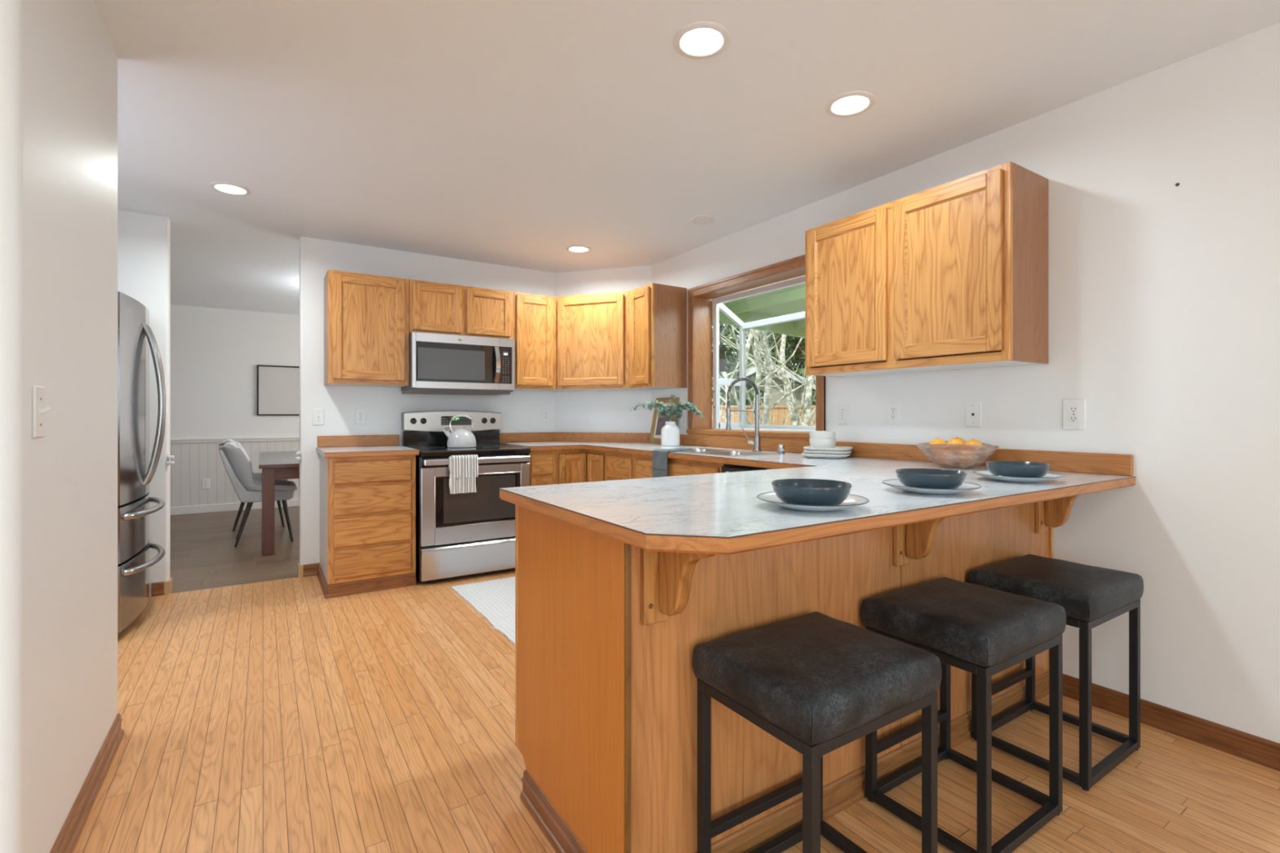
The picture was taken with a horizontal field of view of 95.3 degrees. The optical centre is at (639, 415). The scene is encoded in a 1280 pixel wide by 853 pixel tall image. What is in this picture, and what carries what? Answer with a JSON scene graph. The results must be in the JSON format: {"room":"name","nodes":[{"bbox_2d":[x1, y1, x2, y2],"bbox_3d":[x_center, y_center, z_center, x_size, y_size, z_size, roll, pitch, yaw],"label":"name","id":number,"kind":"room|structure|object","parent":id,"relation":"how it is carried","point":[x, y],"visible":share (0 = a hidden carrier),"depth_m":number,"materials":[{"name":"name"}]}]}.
{"room":"kitchen","nodes":[
{"label":"kitchen","id":0,"kind":"room"},
{"bbox_2d":[0,0,117,852],"bbox_3d":[-3.309,-0.065,0.572,4.060,2.440,1.020,0,0,-33],"label":"wall","id":1,"kind":"structure","parent":0,"point":[59,59],"depth_m":1.46,"materials":[{"name":"paint"}]},
{"bbox_2d":[31,385,51,438],"bbox_3d":[-1.386,-0.009,1.358,0.024,0.120,0.074,0,0,-33],"label":"light switch","id":2,"kind":"object","parent":1,"relation":"attached to","point":[38,410],"visible":1,"depth_m":1.34,"materials":[{"name":"white plastic"}]},
{"bbox_2d":[49,713,124,852],"bbox_3d":[-1.606,1.113,1.692,0.018,0.084,0.985,0,0,-33],"label":"baseboard","id":3,"kind":"structure","parent":1,"relation":"attached to","point":[66,841],"depth_m":1.71,"materials":[{"name":"brown wood"}]},
{"bbox_2d":[170,304,299,439],"bbox_3d":[-4.713,-0.065,7.301,6.400,2.440,0.120,0,0,-33],"label":"wall","id":4,"kind":"structure","parent":0,"point":[216,353],"depth_m":7.04,"materials":[{"name":"white paint"}]},
{"bbox_2d":[170,440,299,506],"bbox_3d":[-4.741,0.703,7.205,6.250,0.765,0.012,0,0,-33],"label":"wainscoting","id":5,"kind":"structure","parent":4,"relation":"attached to","point":[193,462],"depth_m":6.93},
{"bbox_2d":[170,498,299,515],"bbox_3d":[-4.736,1.108,7.198,6.250,0.095,0.028,0,0,-33],"label":"baseboard","id":6,"kind":"structure","parent":4,"relation":"attached to","point":[193,509],"depth_m":6.98,"materials":[{"name":"white paint"}]},
{"bbox_2d":[170,436,299,443],"bbox_3d":[-4.734,0.295,7.194,6.250,0.050,0.042,0,0,-33],"label":"chair rail","id":7,"kind":"object","parent":4,"relation":"attached to","point":[273,438],"visible":0.28,"depth_m":7.07,"materials":[{"name":"white paint"}]},
{"bbox_2d":[257,364,299,415],"bbox_3d":[-4.372,-0.312,7.435,0.845,0.625,0.025,0,0,-33],"label":"wall art","id":8,"kind":"object","parent":4,"relation":"attached to","point":[277,386],"visible":0.59,"depth_m":7.32,"materials":[{"name":"white paper"}]},
{"bbox_2d":[117,209,554,596],"bbox_3d":[-2.024,-0.065,4.518,4.500,2.440,0.120,0,0,-33],"label":"wall","id":9,"kind":"structure","parent":0,"point":[521,411],"depth_m":4.24,"materials":[{"name":"white paint"}]},
{"bbox_2d":[151,581,164,596],"bbox_3d":[-3.093,1.113,3.745,0.065,0.084,0.018,0,0,-33],"label":"baseboard","id":10,"kind":"structure","parent":9,"relation":"attached to","point":[157,588],"depth_m":3.74,"materials":[{"name":"brown wood"}]},
{"bbox_2d":[164,577,172,595],"bbox_3d":[-3.083,1.115,3.815,0.032,0.082,0.112,0,0,-33],"label":"baseboard","id":11,"kind":"structure","parent":9,"relation":"attached to","point":[167,584],"depth_m":3.77,"materials":[{"name":"brown wood"}]},
{"bbox_2d":[302,562,319,577],"bbox_3d":[-2.369,1.113,4.213,0.110,0.084,0.018,0,0,-33],"label":"baseboard","id":12,"kind":"structure","parent":9,"relation":"attached to","point":[309,570],"depth_m":4.21,"materials":[{"name":"brown wood"}]},
{"bbox_2d":[312,408,324,425],"bbox_3d":[-2.332,0.009,4.233,0.074,0.120,0.024,0,0,-33],"label":"light switch","id":13,"kind":"object","parent":9,"relation":"attached to","point":[317,414],"visible":1,"depth_m":4.24,"materials":[{"name":"white plastic"}]},
{"bbox_2d":[317,435,399,447],"bbox_3d":[-2.105,0.191,4.381,0.556,0.082,0.019,0,0,-33],"label":"backsplash","id":14,"kind":"structure","parent":9,"relation":"attached to","point":[355,440],"depth_m":4.37,"materials":[{"name":"brown wood"}]},
{"bbox_2d":[355,408,365,424],"bbox_3d":[-2.102,0.009,4.391,0.074,0.120,0.008,0,0,-33],"label":"wall outlet","id":15,"kind":"object","parent":9,"relation":"attached to","point":[360,414],"visible":1,"depth_m":4.39,"materials":[{"name":"white plastic"}]},
{"bbox_2d":[324,269,408,387],"bbox_3d":[-1.994,-0.609,4.259,0.525,0.780,0.343,0,0,-33],"label":"upper cabinet","id":16,"kind":"object","parent":9,"relation":"attached to","point":[366,316],"visible":1,"depth_m":4.11,"materials":[{"name":"brown wood"}]},
{"bbox_2d":[408,279,513,339],"bbox_3d":[-1.437,-0.803,4.619,0.796,0.390,0.343,0,0,-33],"label":"upper cabinet","id":17,"kind":"object","parent":9,"relation":"attached to","point":[437,308],"visible":0.89,"depth_m":4.46,"materials":[{"name":"brown wood"}]},
{"bbox_2d":[400,332,515,395],"bbox_3d":[-1.415,-0.387,4.571,0.776,0.439,0.445,0,0,-33],"label":"microwave","id":18,"kind":"object","parent":17,"relation":"attached to","point":[444,364],"visible":1,"depth_m":4.41,"materials":[{"name":"metal"}]},
{"bbox_2d":[499,431,554,442],"bbox_3d":[-0.984,0.191,5.105,0.518,0.082,0.019,0,0,-33],"label":"backsplash","id":19,"kind":"structure","parent":9,"relation":"attached to","point":[549,436],"depth_m":5.09,"materials":[{"name":"brown wood"}]},
{"bbox_2d":[513,291,555,391],"bbox_3d":[-0.945,-0.609,4.936,0.372,0.780,0.343,0,0,-33],"label":"upper cabinet","id":20,"kind":"object","parent":9,"relation":"attached to","point":[534,315],"visible":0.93,"depth_m":4.80,"materials":[{"name":"brown wood"}]},
{"bbox_2d":[542,408,549,422],"bbox_3d":[-0.839,0.001,5.206,0.074,0.120,0.008,0,0,-33],"label":"wall outlet","id":21,"kind":"object","parent":9,"relation":"attached to","point":[545,412],"visible":1,"depth_m":5.20,"materials":[{"name":"white plastic"}]},
{"bbox_2d":[554,265,651,432],"bbox_3d":[-0.343,-0.065,5.146,0.595,2.440,0.748,0,0,-33],"label":"wall","id":22,"kind":"structure","parent":0,"point":[602,411],"depth_m":5.12,"materials":[{"name":"white paint"}]},
{"bbox_2d":[543,291,653,391],"bbox_3d":[-0.369,-0.609,4.959,1.104,0.780,0.364,0,0,20],"label":"upper cabinet","id":23,"kind":"object","parent":22,"relation":"attached to","point":[593,330],"visible":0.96,"depth_m":4.78,"materials":[{"name":"brown wood"}]},
{"bbox_2d":[554,431,650,442],"bbox_3d":[-0.336,0.191,5.111,0.914,0.082,0.022,0,0,17],"label":"backsplash","id":24,"kind":"structure","parent":22,"relation":"attached to","point":[558,436],"depth_m":5.09,"materials":[{"name":"brown wood"}]},
{"bbox_2d":[72,506,1279,852],"bbox_3d":[-1.762,1.181,1.392,7.550,0.050,13.250,0,0,-33],"label":"floor","id":25,"kind":"structure","parent":0,"point":[277,716],"depth_m":2.01,"materials":[{"name":"brown wood"}]},
{"bbox_2d":[117,291,166,633],"bbox_3d":[-3.145,0.261,3.175,0.881,1.790,0.897,0,0,-33],"label":"refrigerator","id":26,"kind":"object","parent":25,"relation":"on","point":[135,337],"visible":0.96,"depth_m":3.16,"materials":[{"name":"metal"}]},
{"bbox_2d":[218,438,288,531],"bbox_3d":[-4.027,0.702,6.089,0.600,0.914,0.470,0,0,-33],"label":"dining chair","id":27,"kind":"object","parent":25,"relation":"on","point":[256,476],"visible":0.24,"depth_m":6.02,"materials":[{"name":"grey fabric"}]},
{"bbox_2d":[218,441,297,547],"bbox_3d":[-3.512,0.702,5.374,0.600,0.914,0.470,0,0,-33],"label":"dining chair","id":28,"kind":"object","parent":25,"relation":"on","point":[237,463],"visible":0.9,"depth_m":5.15,"materials":[{"name":"grey fabric"}]},
{"bbox_2d":[258,450,299,555],"bbox_3d":[-3.229,0.780,5.914,1.050,0.751,2.060,0,0,-33],"label":"dining table","id":29,"kind":"object","parent":25,"relation":"on","point":[275,465],"visible":0.45,"depth_m":4.84,"materials":[{"name":"red wood"}]},
{"bbox_2d":[316,454,416,599],"bbox_3d":[-1.933,0.711,4.101,0.549,0.889,0.678,0,0,-33],"label":"base cabinet","id":30,"kind":"object","parent":25,"relation":"on","point":[367,504],"visible":0.87,"depth_m":3.82,"materials":[{"name":"brown wood"}]},
{"bbox_2d":[315,435,418,457],"bbox_3d":[-1.922,0.208,4.090,0.564,0.118,0.707,0,0,-33],"label":"countertop","id":31,"kind":"structure","parent":30,"relation":"on","point":[355,446],"depth_m":4.23,"materials":[{"name":"laminate"}]},
{"bbox_2d":[400,410,530,583],"bbox_3d":[-1.329,0.559,4.426,0.783,1.193,0.764,0,0,-33],"label":"range","id":32,"kind":"object","parent":25,"relation":"on","point":[460,534],"visible":0.88,"depth_m":4.16,"materials":[{"name":"silver metal"}]},
{"bbox_2d":[441,414,475,448],"bbox_3d":[-1.358,0.116,4.408,0.235,0.250,0.212,0,0,-33],"label":"kettle","id":33,"kind":"object","parent":32,"relation":"on","point":[458,438],"visible":1,"depth_m":4.35,"materials":[{"name":"grey ceramic"}]},
{"bbox_2d":[448,454,478,493],"bbox_3d":[-1.224,0.405,4.043,0.198,0.260,0.057,0,0,-33],"label":"dish towel","id":34,"kind":"object","parent":32,"relation":"hanging from","point":[464,469],"visible":1,"depth_m":4.02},
{"bbox_2d":[406,444,530,457],"bbox_3d":[-1.327,0.262,4.423,0.783,0.043,0.670,0,0,-33],"label":"cooktop","id":35,"kind":"object","parent":32,"relation":"in","point":[425,451],"depth_m":4.23,"materials":[{"name":"black glass"}]},
{"bbox_2d":[450,576,515,645],"bbox_3d":[-0.328,1.149,3.386,1.038,0.010,1.953,0,0,-33],"label":"rug","id":36,"kind":"object","parent":25,"relation":"on","point":[495,600],"visible":0.12,"depth_m":3.62,"materials":[{"name":"white fabric"}]},
{"bbox_2d":[528,450,555,486],"bbox_3d":[-0.923,0.711,4.752,0.225,0.889,0.676,0,0,-33],"label":"base cabinet","id":37,"kind":"object","parent":25,"relation":"on","point":[542,463],"visible":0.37,"depth_m":4.47,"materials":[{"name":"brown wood"}]},
{"bbox_2d":[555,448,605,484],"bbox_3d":[-0.381,0.711,4.928,0.871,0.889,0.969,0,0,-33],"label":"base cabinet","id":38,"kind":"object","parent":25,"relation":"on","point":[581,465],"visible":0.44,"depth_m":4.59,"materials":[{"name":"brown wood"}]},
{"bbox_2d":[499,431,1135,555],"bbox_3d":[-0.102,0.208,3.312,2.158,0.118,3.990,0,0,-33],"label":"countertop","id":39,"kind":"structure","parent":38,"relation":"on","point":[723,513],"depth_m":1.79,"materials":[{"name":"laminate"}]},
{"bbox_2d":[648,396,679,444],"bbox_3d":[0.195,0.043,4.762,0.092,0.380,0.310,0,0,-33],"label":"picture frame","id":40,"kind":"object","parent":39,"relation":"on","point":[658,423],"visible":0.62,"depth_m":4.80,"materials":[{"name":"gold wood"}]},
{"bbox_2d":[655,406,671,435],"bbox_3d":[0.193,0.043,4.761,0.002,0.239,0.170,13,-7,-32],"label":"print","id":41,"kind":"object","parent":40,"relation":"attached to","point":[661,421],"depth_m":4.78},
{"bbox_2d":[661,421,679,446],"bbox_3d":[0.232,0.139,4.435,0.144,0.185,0.144,0,0,-33],"label":"vase","id":42,"kind":"object","parent":39,"relation":"on","point":[670,432],"visible":1,"depth_m":4.38,"materials":[{"name":"white ceramic"}]},
{"bbox_2d":[645,399,672,421],"bbox_3d":[0.143,-0.005,4.438,0.199,0.235,0.085,0,0,11],"label":"stem","id":43,"kind":"object","parent":42,"relation":"in","point":[651,403],"visible":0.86,"depth_m":4.44,"materials":[{"name":"green plant"}]},
{"bbox_2d":[672,402,697,420],"bbox_3d":[0.328,0.007,4.399,0.208,0.209,0.083,0,0,20],"label":"stem","id":44,"kind":"object","parent":42,"relation":"in","point":[689,405],"visible":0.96,"depth_m":4.39,"materials":[{"name":"green plant"}]},
{"bbox_2d":[671,401,705,421],"bbox_3d":[0.359,0.004,4.413,0.263,0.215,0.090,0,0,7],"label":"stem","id":45,"kind":"object","parent":42,"relation":"in","point":[699,412],"visible":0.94,"depth_m":4.40,"materials":[{"name":"green plant"}]},
{"bbox_2d":[652,447,693,477],"bbox_3d":[0.223,0.315,3.822,0.170,0.192,0.327,0,0,42],"label":"hand towel","id":46,"kind":"object","parent":39,"relation":"on","point":[659,455],"visible":0.96,"depth_m":3.73,"materials":[{"name":"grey fabric"}]},
{"bbox_2d":[678,448,777,456],"bbox_3d":[0.481,0.318,3.712,0.390,0.177,0.740,0,0,-33],"label":"sink","id":47,"kind":"object","parent":39,"relation":"in","point":[699,451],"visible":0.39,"depth_m":3.73,"materials":[{"name":"metal"}]},
{"bbox_2d":[725,377,761,452],"bbox_3d":[0.671,-0.009,3.777,0.230,0.481,0.059,0,0,22],"label":"faucet","id":48,"kind":"object","parent":39,"relation":"on","point":[756,442],"visible":0.99,"depth_m":3.75,"materials":[{"name":"silver metal"}]},
{"bbox_2d":[756,491,869,511],"bbox_3d":[0.432,0.219,1.469,0.270,0.025,0.270,0,0,-33],"label":"dinner plate","id":49,"kind":"object","parent":39,"relation":"on","point":[852,500],"visible":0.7,"depth_m":1.41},
{"bbox_2d":[771,478,851,506],"bbox_3d":[0.426,0.197,1.456,0.191,0.058,0.191,0,0,-33],"label":"bowl","id":50,"kind":"object","parent":49,"relation":"on","point":[804,491],"visible":0.84,"depth_m":1.39,"materials":[{"name":"blue ceramic"}]},
{"bbox_2d":[801,452,850,458],"bbox_3d":[1.029,0.220,3.228,0.256,0.022,0.256,0,0,25],"label":"plate","id":51,"kind":"object","parent":39,"relation":"on","point":[809,455],"visible":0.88,"depth_m":3.12,"materials":[{"name":"white ceramic"}]},
{"bbox_2d":[803,448,852,454],"bbox_3d":[1.038,0.203,3.229,0.256,0.022,0.256,0,0,21],"label":"plate","id":52,"kind":"object","parent":51,"relation":"on","point":[805,450],"visible":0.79,"depth_m":3.12,"materials":[{"name":"white ceramic"}]},
{"bbox_2d":[803,445,853,451],"bbox_3d":[1.042,0.186,3.228,0.256,0.022,0.256,0,0,27],"label":"plate","id":53,"kind":"object","parent":52,"relation":"on","point":[808,447],"visible":0.81,"depth_m":3.13,"materials":[{"name":"white ceramic"}]},
{"bbox_2d":[808,438,836,448],"bbox_3d":[1.010,0.158,3.225,0.142,0.063,0.142,0,0,-33],"label":"bowl","id":54,"kind":"object","parent":53,"relation":"on","point":[814,443],"visible":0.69,"depth_m":3.17,"materials":[{"name":"white ceramic"}]},
{"bbox_2d":[808,431,835,439],"bbox_3d":[1.008,0.118,3.225,0.142,0.063,0.142,0,0,29],"label":"bowl","id":55,"kind":"object","parent":54,"relation":"on","point":[813,434],"visible":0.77,"depth_m":3.17,"materials":[{"name":"white ceramic"}]},
{"bbox_2d":[882,479,982,494],"bbox_3d":[0.880,0.219,1.771,0.270,0.025,0.270,0,0,-33],"label":"dinner plate","id":56,"kind":"object","parent":39,"relation":"on","point":[895,483],"visible":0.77,"depth_m":1.70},
{"bbox_2d":[895,468,966,488],"bbox_3d":[0.875,0.197,1.760,0.191,0.058,0.191,0,0,-33],"label":"bowl","id":57,"kind":"object","parent":56,"relation":"on","point":[933,478],"visible":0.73,"depth_m":1.70,"materials":[{"name":"blue ceramic"}]},
{"bbox_2d":[915,444,997,468],"bbox_3d":[1.410,0.175,2.592,0.327,0.111,0.327,0,0,-33],"label":"fruit bowl","id":58,"kind":"object","parent":39,"relation":"on","point":[949,456],"visible":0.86,"depth_m":2.50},
{"bbox_2d":[928,438,946,453],"bbox_3d":[1.339,0.137,2.623,0.073,0.070,0.073,0,0,29],"label":"orange","id":59,"kind":"object","parent":58,"relation":"in","point":[937,444],"visible":0.75,"depth_m":2.60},
{"bbox_2d":[935,448,953,464],"bbox_3d":[1.347,0.183,2.578,0.073,0.070,0.073,0,0,-33],"label":"orange","id":60,"kind":"object","parent":58,"relation":"in","point":[940,453],"visible":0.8,"depth_m":2.56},
{"bbox_2d":[946,438,964,454],"bbox_3d":[1.397,0.137,2.586,0.073,0.070,0.073,0,0,45],"label":"orange","id":61,"kind":"object","parent":58,"relation":"in","point":[955,449],"visible":0.84,"depth_m":2.56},
{"bbox_2d":[956,449,975,465],"bbox_3d":[1.418,0.183,2.538,0.073,0.070,0.073,0,0,14],"label":"orange","id":62,"kind":"object","parent":58,"relation":"in","point":[962,461],"visible":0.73,"depth_m":2.52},
{"bbox_2d":[964,439,982,454],"bbox_3d":[1.459,0.138,2.555,0.073,0.070,0.073,0,0,-14],"label":"orange","id":63,"kind":"object","parent":58,"relation":"in","point":[972,442],"visible":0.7,"depth_m":2.53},
{"bbox_2d":[973,470,1063,482],"bbox_3d":[1.337,0.219,2.073,0.270,0.025,0.270,0,0,-33],"label":"dinner plate","id":64,"kind":"object","parent":39,"relation":"on","point":[1048,477],"visible":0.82,"depth_m":2.00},
{"bbox_2d":[985,461,1049,477],"bbox_3d":[1.332,0.197,2.062,0.191,0.058,0.191,0,0,-33],"label":"bowl","id":65,"kind":"object","parent":64,"relation":"on","point":[1007,468],"visible":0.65,"depth_m":2.00,"materials":[{"name":"blue ceramic"}]},
{"bbox_2d":[605,451,634,480],"bbox_3d":[0.097,0.711,4.416,0.623,0.889,0.405,0,0,-33],"label":"base cabinet","id":66,"kind":"object","parent":25,"relation":"on","point":[619,466],"visible":0.19,"depth_m":4.23,"materials":[{"name":"brown wood"}]},
{"bbox_2d":[634,454,729,479],"bbox_3d":[0.462,0.711,3.850,0.623,0.889,0.938,0,0,-33],"label":"base cabinet","id":67,"kind":"object","parent":25,"relation":"on","point":[642,464],"visible":0.06,"depth_m":3.64,"materials":[{"name":"brown wood"}]},
{"bbox_2d":[721,464,772,472],"bbox_3d":[0.862,0.708,3.187,0.625,0.855,0.596,0,0,-33],"label":"dishwasher","id":68,"kind":"object","parent":25,"relation":"on","point":[731,468],"visible":0.09,"depth_m":3.19,"materials":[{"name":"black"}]},
{"bbox_2d":[515,502,1053,852],"bbox_3d":[0.671,0.713,2.129,2.138,0.886,0.669,0,0,-33],"label":"base cabinet","id":69,"kind":"object","parent":25,"relation":"on","point":[606,700],"visible":0.4,"depth_m":1.53,"materials":[{"name":"brown wood"}]},
{"bbox_2d":[640,548,715,625],"bbox_3d":[0.084,0.373,1.283,0.072,0.213,0.195,0,0,-33],"label":"corbel","id":70,"kind":"object","parent":69,"relation":"attached to","point":[666,577],"visible":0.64,"depth_m":1.33,"materials":[{"name":"brown wood"}]},
{"bbox_2d":[893,517,945,566],"bbox_3d":[0.890,0.373,1.804,0.072,0.213,0.195,0,0,-33],"label":"corbel","id":71,"kind":"object","parent":69,"relation":"attached to","point":[916,540],"visible":0.5,"depth_m":1.85,"materials":[{"name":"brown wood"}]},
{"bbox_2d":[1035,494,1079,533],"bbox_3d":[1.696,0.373,2.324,0.072,0.213,0.195,0,0,-33],"label":"corbel","id":72,"kind":"object","parent":69,"relation":"attached to","point":[1055,513],"visible":0.49,"depth_m":2.36,"materials":[{"name":"brown wood"}]},
{"bbox_2d":[692,611,942,852],"bbox_3d":[0.411,0.847,1.375,0.452,0.617,0.378,0,0,-33],"label":"bar stool","id":73,"kind":"object","parent":25,"relation":"on","point":[819,683],"visible":1,"depth_m":1.29,"materials":[{"name":"grey leather"}]},
{"bbox_2d":[692,611,942,745],"bbox_3d":[0.411,0.585,1.375,0.452,0.093,0.378,0,0,-33],"label":"cushion","id":74,"kind":"object","parent":73,"relation":"on","point":[815,677],"depth_m":1.27,"materials":[{"name":"grey leather"}]},
{"bbox_2d":[861,577,1066,852],"bbox_3d":[0.950,0.847,1.723,0.452,0.617,0.378,0,0,-33],"label":"bar stool","id":75,"kind":"object","parent":25,"relation":"on","point":[982,631],"visible":0.96,"depth_m":1.65,"materials":[{"name":"grey leather"}]},
{"bbox_2d":[861,577,1066,666],"bbox_3d":[0.950,0.585,1.723,0.452,0.093,0.378,0,0,-33],"label":"cushion","id":76,"kind":"object","parent":75,"relation":"on","point":[966,624],"depth_m":1.61,"materials":[{"name":"grey leather"}]},
{"bbox_2d":[968,554,1143,791],"bbox_3d":[1.455,0.847,2.049,0.452,0.617,0.378,0,0,-33],"label":"bar stool","id":77,"kind":"object","parent":25,"relation":"on","point":[1091,597],"visible":0.84,"depth_m":1.96,"materials":[{"name":"grey leather"}]},
{"bbox_2d":[968,554,1143,621],"bbox_3d":[1.455,0.585,2.049,0.452,0.093,0.378,0,0,-33],"label":"cushion","id":78,"kind":"object","parent":77,"relation":"on","point":[1086,593],"depth_m":1.94,"materials":[{"name":"grey leather"}]},
{"bbox_2d":[93,0,1279,315],"bbox_3d":[-1.727,-1.335,1.385,7.800,0.100,13.400,0,0,-33],"label":"ceiling","id":79,"kind":"structure","parent":0,"point":[512,133],"depth_m":2.43,"materials":[{"name":"paint"}]},
{"bbox_2d":[208,181,251,195],"bbox_3d":[-2.316,-1.281,3.303,0.196,0.007,0.196,0,0,-33],"label":"recessed light","id":80,"kind":"object","parent":79,"relation":"in","point":[227,188],"visible":1,"depth_m":3.29,"materials":[{"name":"white"}]},
{"bbox_2d":[565,244,591,253],"bbox_3d":[-0.473,-1.281,4.500,0.196,0.007,0.196,0,0,-33],"label":"recessed light","id":81,"kind":"object","parent":79,"relation":"in","point":[575,248],"visible":1,"depth_m":4.49,"materials":[{"name":"white"}]},
{"bbox_2d":[672,21,730,58],"bbox_3d":[0.211,-1.281,2.000,0.196,0.007,0.196,0,0,-33],"label":"recessed light","id":82,"kind":"object","parent":79,"relation":"in","point":[702,39],"visible":1,"depth_m":1.99,"materials":[{"name":"white paint"}]},
{"bbox_2d":[689,214,715,224],"bbox_3d":[0.413,-1.278,3.824,0.170,0.012,0.170,0,0,-33],"label":"ceiling speaker","id":83,"kind":"object","parent":79,"relation":"attached to","point":[704,219],"visible":1,"depth_m":3.81,"materials":[{"name":"white paint"}]},
{"bbox_2d":[825,90,875,117],"bbox_3d":[0.866,-1.281,2.408,0.196,0.007,0.196,0,0,-33],"label":"recessed light","id":84,"kind":"object","parent":79,"relation":"in","point":[850,104],"visible":1,"depth_m":2.40,"materials":[{"name":"white"}]},
{"bbox_2d":[651,22,1279,743],"bbox_3d":[2.280,-0.065,1.769,0.170,2.440,9.500,0,0,-33],"label":"wall","id":85,"kind":"structure","parent":0,"point":[1164,296],"depth_m":2.16,"materials":[{"name":"white paint"}]},
{"bbox_2d":[629,283,686,389],"bbox_3d":[0.131,-0.609,4.622,0.343,0.780,0.336,0,0,-33],"label":"upper cabinet","id":86,"kind":"object","parent":85,"relation":"attached to","point":[657,312],"visible":1,"depth_m":4.49,"materials":[{"name":"brown wood"}]},
{"bbox_2d":[686,254,825,439],"bbox_3d":[0.936,-0.415,4.120,0.518,1.129,1.333,0,0,-33],"label":"window","id":87,"kind":"structure","parent":85,"relation":"in","point":[700,298],"depth_m":4.49,"materials":[{"name":"brown wood"}]},
{"bbox_2d":[711,427,815,431],"bbox_3d":[1.016,0.112,4.171,0.328,0.024,1.173,0,0,-33],"label":"window sill","id":88,"kind":"structure","parent":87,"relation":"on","point":[790,429],"depth_m":4.20,"materials":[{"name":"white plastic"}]},
{"bbox_2d":[837,403,848,424],"bbox_3d":[1.160,-0.009,3.339,0.010,0.120,0.074,0,0,-33],"label":"outlet","id":89,"kind":"object","parent":85,"relation":"attached to","point":[842,408],"visible":1,"depth_m":3.33,"materials":[{"name":"white plastic"}]},
{"bbox_2d":[887,401,899,425],"bbox_3d":[1.333,-0.011,3.071,0.008,0.120,0.074,0,0,-33],"label":"wall outlet","id":90,"kind":"object","parent":85,"relation":"attached to","point":[893,408],"visible":1,"depth_m":3.07,"materials":[{"name":"white plastic"}]},
{"bbox_2d":[680,434,1133,476],"bbox_3d":[0.983,0.191,3.601,0.019,0.082,3.286,0,0,-33],"label":"backsplash","id":91,"kind":"structure","parent":85,"relation":"attached to","point":[1120,464],"depth_m":2.88,"materials":[{"name":"brown wood"}]},
{"bbox_2d":[804,161,1048,377],"bbox_3d":[1.302,-0.609,2.808,0.343,0.780,1.034,0,0,-33],"label":"upper cabinet","id":92,"kind":"object","parent":85,"relation":"attached to","point":[952,275],"visible":1,"depth_m":2.55,"materials":[{"name":"brown wood"}]},
{"bbox_2d":[965,401,981,426],"bbox_3d":[1.557,-0.005,2.726,0.007,0.120,0.074,0,0,-33],"label":"phone jack","id":93,"kind":"object","parent":85,"relation":"attached to","point":[973,409],"visible":1,"depth_m":2.72,"materials":[{"name":"white plastic"}]},
{"bbox_2d":[1062,399,1085,430],"bbox_3d":[1.775,-0.004,2.387,0.008,0.126,0.082,0,0,-33],"label":"wall outlet","id":94,"kind":"object","parent":85,"relation":"attached to","point":[1073,410],"visible":1,"depth_m":2.38,"materials":[{"name":"white plastic"}]},
{"bbox_2d":[1062,673,1279,771],"bbox_3d":[3.251,1.113,0.092,0.018,0.084,5.628,0,0,-33],"label":"baseboard","id":95,"kind":"structure","parent":85,"relation":"attached to","point":[1261,751],"depth_m":2.09,"materials":[{"name":"brown wood"}]},
{"label":"outside","id":96,"kind":"structure","parent":0,"visible":0},
{"bbox_3d":[18.454,1.856,29.769,56.700,0.100,90.000,0,0,-33],"label":"ground","id":97,"kind":"structure","parent":96,"visible":0},
{"bbox_2d":[711,323,755,368],"bbox_3d":[4.908,-3.493,34.012,5.803,10.597,6.160,0,0,-11],"label":"evergreen tree","id":98,"kind":"object","parent":97,"relation":"on","point":[733,356],"visible":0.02,"depth_m":33.21,"materials":[{"name":"green plant"}]},
{"bbox_2d":[711,321,781,405],"bbox_3d":[1.917,-2.063,15.968,3.807,7.738,3.745,0,0,-33],"label":"evergreen tree","id":99,"kind":"object","parent":97,"relation":"on","point":[731,367],"visible":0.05,"depth_m":15.95,"materials":[{"name":"green plant"}]},
{"bbox_2d":[711,323,815,426],"bbox_3d":[2.382,-1.411,8.465,4.077,6.512,4.618,0,0,-1],"label":"tree","id":100,"kind":"object","parent":97,"relation":"on","point":[806,403],"visible":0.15,"depth_m":8.29,"materials":[{"name":"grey plant"}]},
{"bbox_2d":[711,405,815,428],"bbox_3d":[3.217,0.790,12.980,6.720,2.030,0.140,0,0,0],"label":"fence","id":101,"kind":"object","parent":97,"relation":"on","point":[782,411],"visible":0.1,"depth_m":13.00,"materials":[{"name":"brown wood"}]},
{"bbox_2d":[746,361,815,405],"bbox_3d":[4.437,-0.065,23.970,6.000,3.740,7.060,0,0,0],"label":"house","id":102,"kind":"structure","parent":97,"relation":"on","point":[798,393],"depth_m":21.00,"materials":[{"name":"beige"}]},
{"bbox_2d":[752,333,815,382],"bbox_3d":[12.553,-4.622,44.654,7.745,13.723,7.492,0,0,-33],"label":"evergreen tree","id":103,"kind":"object","parent":97,"relation":"on","point":[792,342],"visible":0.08,"depth_m":43.87,"materials":[{"name":"green plant"}]},
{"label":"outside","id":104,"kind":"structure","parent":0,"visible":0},
{"bbox_2d":[711,275,804,337],"bbox_3d":[3.072,-1.000,4.072,3.620,0.411,5.510,0,0,-33],"label":"roof","id":105,"kind":"structure","parent":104,"point":[791,300],"depth_m":5.79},
{"bbox_2d":[719,321,728,372],"bbox_3d":[0.795,-0.682,5.774,0.120,0.495,0.110,0,0,-33],"label":"bird feeder","id":106,"kind":"object","parent":105,"relation":"hanging from","point":[722,348],"visible":0.77,"depth_m":5.74,"materials":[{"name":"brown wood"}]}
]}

